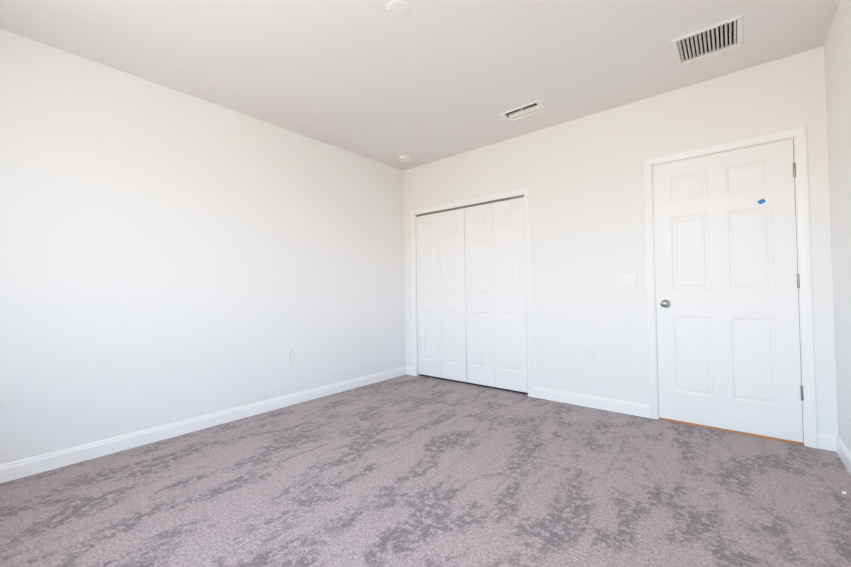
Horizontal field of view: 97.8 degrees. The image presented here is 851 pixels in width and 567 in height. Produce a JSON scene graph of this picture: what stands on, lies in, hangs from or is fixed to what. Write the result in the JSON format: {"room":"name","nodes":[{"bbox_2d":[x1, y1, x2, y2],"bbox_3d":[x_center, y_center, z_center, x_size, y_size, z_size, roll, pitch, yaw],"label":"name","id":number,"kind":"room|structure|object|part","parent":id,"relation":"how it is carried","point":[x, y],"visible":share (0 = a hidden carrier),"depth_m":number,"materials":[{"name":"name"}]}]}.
{"room":"empty bedroom","nodes":[
{"label":"empty bedroom","id":0,"kind":"room"},
{"bbox_2d":[0,28,405,464],"bbox_3d":[-1.275,-0.158,3.607,0.120,2.600,5.310,-2,-1,40],"label":"wall","id":1,"kind":"structure","parent":0,"point":[168,255],"depth_m":2.73,"materials":[{"name":"white paint"}]},
{"bbox_2d":[0,366,405,483],"bbox_3d":[-1.532,1.086,3.147,0.012,0.102,4.050,-2,-1,40],"label":"baseboard","id":2,"kind":"structure","parent":1,"relation":"attached to","point":[18,469],"depth_m":2.70,"materials":[{"name":"white paint"}]},
{"bbox_2d":[291,349,297,362],"bbox_3d":[-1.243,0.688,3.514,0.008,0.117,0.072,-2,-1,40],"label":"electrical outlet","id":3,"kind":"object","parent":1,"relation":"attached to","point":[294,355],"visible":1,"depth_m":3.51,"materials":[{"name":"white plastic"}]},
{"bbox_2d":[0,0,840,170],"bbox_3d":[0.180,-1.552,2.413,3.949,0.100,5.310,-2,-1,40],"label":"ceiling","id":4,"kind":"structure","parent":0,"point":[422,82],"depth_m":2.42,"materials":[{"name":"white paint"}]},
{"bbox_2d":[386,0,409,17],"bbox_3d":[-0.150,-1.502,2.035,0.128,0.008,0.128,-2,-1,40],"label":"smoke detector","id":5,"kind":"object","parent":4,"relation":"attached to","point":[397,9],"visible":1,"depth_m":2.03,"materials":[{"name":"white plastic"}]},
{"bbox_2d":[399,155,410,161],"bbox_3d":[-0.240,-1.437,4.282,0.140,0.045,0.140,-2,-1,40],"label":"smoke detector","id":6,"kind":"object","parent":4,"relation":"attached to","point":[404,158],"visible":1,"depth_m":4.24,"materials":[{"name":"white plastic"}]},
{"bbox_2d":[500,100,547,121],"bbox_3d":[0.853,-1.507,3.232,0.352,0.037,0.215,-2,-1,40],"label":"ceiling vent","id":7,"kind":"object","parent":4,"relation":"in","point":[536,108],"visible":1,"depth_m":3.23,"materials":[{"name":"white metal"}]},
{"bbox_2d":[677,20,736,59],"bbox_3d":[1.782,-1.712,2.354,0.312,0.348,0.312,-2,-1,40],"label":"vent slats","id":8,"kind":"object","parent":4,"relation":"attached to","point":[710,40],"visible":0.27,"depth_m":2.45,"materials":[{"name":"black metal"}]},
{"bbox_2d":[671,14,743,66],"bbox_3d":[1.785,-1.527,2.351,0.352,0.015,0.352,-2,-1,40],"label":"ceiling vent","id":9,"kind":"object","parent":4,"relation":"in","point":[740,28],"visible":1,"depth_m":2.34,"materials":[{"name":"white metal"}]},
{"bbox_2d":[0,374,850,566],"bbox_3d":[0.218,1.147,2.359,3.949,0.100,5.310,-2,-1,40],"label":"floor","id":10,"kind":"structure","parent":0,"point":[406,470],"depth_m":1.92,"materials":[{"name":"carpet"}]},
{"bbox_2d":[404,46,837,434],"bbox_3d":[1.203,-0.193,3.600,3.709,2.600,0.120,-2,-1,40],"label":"wall","id":11,"kind":"structure","parent":0,"point":[582,178],"depth_m":3.19,"materials":[{"name":"white paint"}]},
{"bbox_2d":[406,366,412,375],"bbox_3d":[-0.203,1.098,4.667,0.121,0.102,0.012,-2,-1,40],"label":"baseboard","id":12,"kind":"structure","parent":11,"relation":"attached to","point":[409,370],"depth_m":4.66,"materials":[{"name":"white paint"}]},
{"bbox_2d":[416,213,440,377],"bbox_3d":[0.043,0.140,4.516,0.355,1.953,0.029,-2,-1,40],"label":"closet door","id":13,"kind":"structure","parent":11,"relation":"in","point":[428,299],"depth_m":4.50,"materials":[{"name":"white paint"}]},
{"bbox_2d":[439,208,466,381],"bbox_3d":[0.318,0.131,4.289,0.355,1.953,0.029,-2,-1,40],"label":"closet door leaf","id":14,"kind":"structure","parent":11,"relation":"in","point":[453,293],"depth_m":4.27,"materials":[{"name":"white paint"}]},
{"bbox_2d":[416,195,523,216],"bbox_3d":[0.446,-0.863,4.195,1.447,0.019,0.026,-2,-1,40],"label":"door track","id":15,"kind":"object","parent":11,"relation":"attached to","point":[505,199],"visible":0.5,"depth_m":4.11,"materials":[{"name":"silver metal"}]},
{"bbox_2d":[411,187,533,396],"bbox_3d":[0.478,0.122,4.197,1.475,2.015,0.120,-2,-1,40],"label":"door frame","id":16,"kind":"structure","parent":11,"relation":"attached to","point":[416,270],"depth_m":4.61,"materials":[{"name":"white paint"}]},
{"bbox_2d":[420,374,527,393],"bbox_3d":[0.473,0.128,4.191,1.451,2.003,0.004,-2,-1,40],"label":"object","id":17,"kind":"structure","parent":11,"relation":"in","point":[475,384],"depth_m":4.10,"materials":[{"name":"black"}]},
{"bbox_2d":[464,203,495,386],"bbox_3d":[0.598,0.123,4.057,0.355,1.953,0.029,-2,-1,40],"label":"closet door leaf","id":18,"kind":"structure","parent":11,"relation":"in","point":[480,319],"depth_m":4.04,"materials":[{"name":"white paint"}]},
{"bbox_2d":[493,197,527,392],"bbox_3d":[0.873,0.114,3.829,0.355,1.953,0.029,-2,-1,40],"label":"closet door leaf","id":19,"kind":"structure","parent":11,"relation":"in","point":[510,296],"depth_m":3.82,"materials":[{"name":"white paint"}]},
{"bbox_2d":[585,349,593,362],"bbox_3d":[1.460,0.646,3.297,0.072,0.117,0.008,-2,-1,40],"label":"electrical outlet","id":20,"kind":"object","parent":11,"relation":"attached to","point":[589,353],"visible":1,"depth_m":3.29,"materials":[{"name":"white plastic"}]},
{"bbox_2d":[533,387,649,417],"bbox_3d":[1.434,1.048,3.313,0.983,0.102,0.012,-2,-1,40],"label":"baseboard","id":21,"kind":"structure","parent":11,"relation":"attached to","point":[629,408],"depth_m":3.27,"materials":[{"name":"white paint"}]},
{"bbox_2d":[621,273,636,286],"bbox_3d":[1.701,-0.029,3.102,0.118,0.117,0.011,-2,-1,40],"label":"switch plate","id":22,"kind":"object","parent":11,"relation":"attached to","point":[628,279],"visible":1,"depth_m":3.10,"materials":[{"name":"white plastic"}]},
{"bbox_2d":[653,139,803,442],"bbox_3d":[2.160,0.048,2.712,0.819,2.024,0.101,-2,-1,40],"label":"entry door","id":23,"kind":"structure","parent":11,"relation":"in","point":[728,337],"depth_m":2.69,"materials":[{"name":"white paint"}]},
{"bbox_3d":[1.883,0.159,2.918,0.065,0.065,0.066,-2,-1,40],"label":"knob","id":24,"kind":"part","parent":23,"relation":"part of","materials":[{"name":"grey metal"}]},
{"bbox_3d":[2.465,-0.758,2.478,0.013,0.097,0.014,-2,-1,40],"label":"entry door hinge","id":25,"kind":"part","parent":23,"relation":"part of","materials":[{"name":"silver metal"}]},
{"bbox_3d":[2.475,-0.016,2.463,0.013,0.097,0.014,-2,-1,40],"label":"entry door hinge","id":26,"kind":"part","parent":23,"relation":"part of","materials":[{"name":"silver metal"}]},
{"bbox_3d":[2.486,0.723,2.448,0.013,0.097,0.014,-2,-1,40],"label":"entry door hinge","id":27,"kind":"part","parent":23,"relation":"part of","materials":[{"name":"silver metal"}]},
{"bbox_2d":[643,125,817,447],"bbox_3d":[2.197,0.024,2.764,0.941,2.105,0.137,-2,-1,40],"label":"door frame","id":28,"kind":"structure","parent":11,"relation":"attached to","point":[799,134],"depth_m":2.47,"materials":[{"name":"white paint"}]},
{"bbox_2d":[659,417,803,444],"bbox_3d":[2.218,1.070,2.750,0.817,0.013,0.119,-2,-1,40],"label":"sill","id":29,"kind":"structure","parent":11,"relation":"attached to","point":[750,434],"depth_m":2.67,"materials":[{"name":"brown wood"}]},
{"bbox_2d":[817,432,836,451],"bbox_3d":[2.572,1.013,2.371,0.091,0.102,0.012,-2,-1,40],"label":"baseboard","id":30,"kind":"structure","parent":11,"relation":"attached to","point":[826,441],"depth_m":2.37,"materials":[{"name":"white paint"}]},
{"bbox_2d":[824,0,850,452],"bbox_3d":[1.674,-0.248,1.166,0.120,2.600,5.310,-2,-1,40],"label":"wall","id":31,"kind":"structure","parent":0,"point":[837,53],"depth_m":2.14,"materials":[{"name":"white paint"}]},
{"bbox_2d":[836,435,850,474],"bbox_3d":[1.315,0.999,0.790,0.012,0.102,4.050,-2,-1,40],"label":"baseboard","id":32,"kind":"structure","parent":31,"relation":"attached to","point":[843,453],"depth_m":2.18,"materials":[{"name":"white paint"}]}
]}

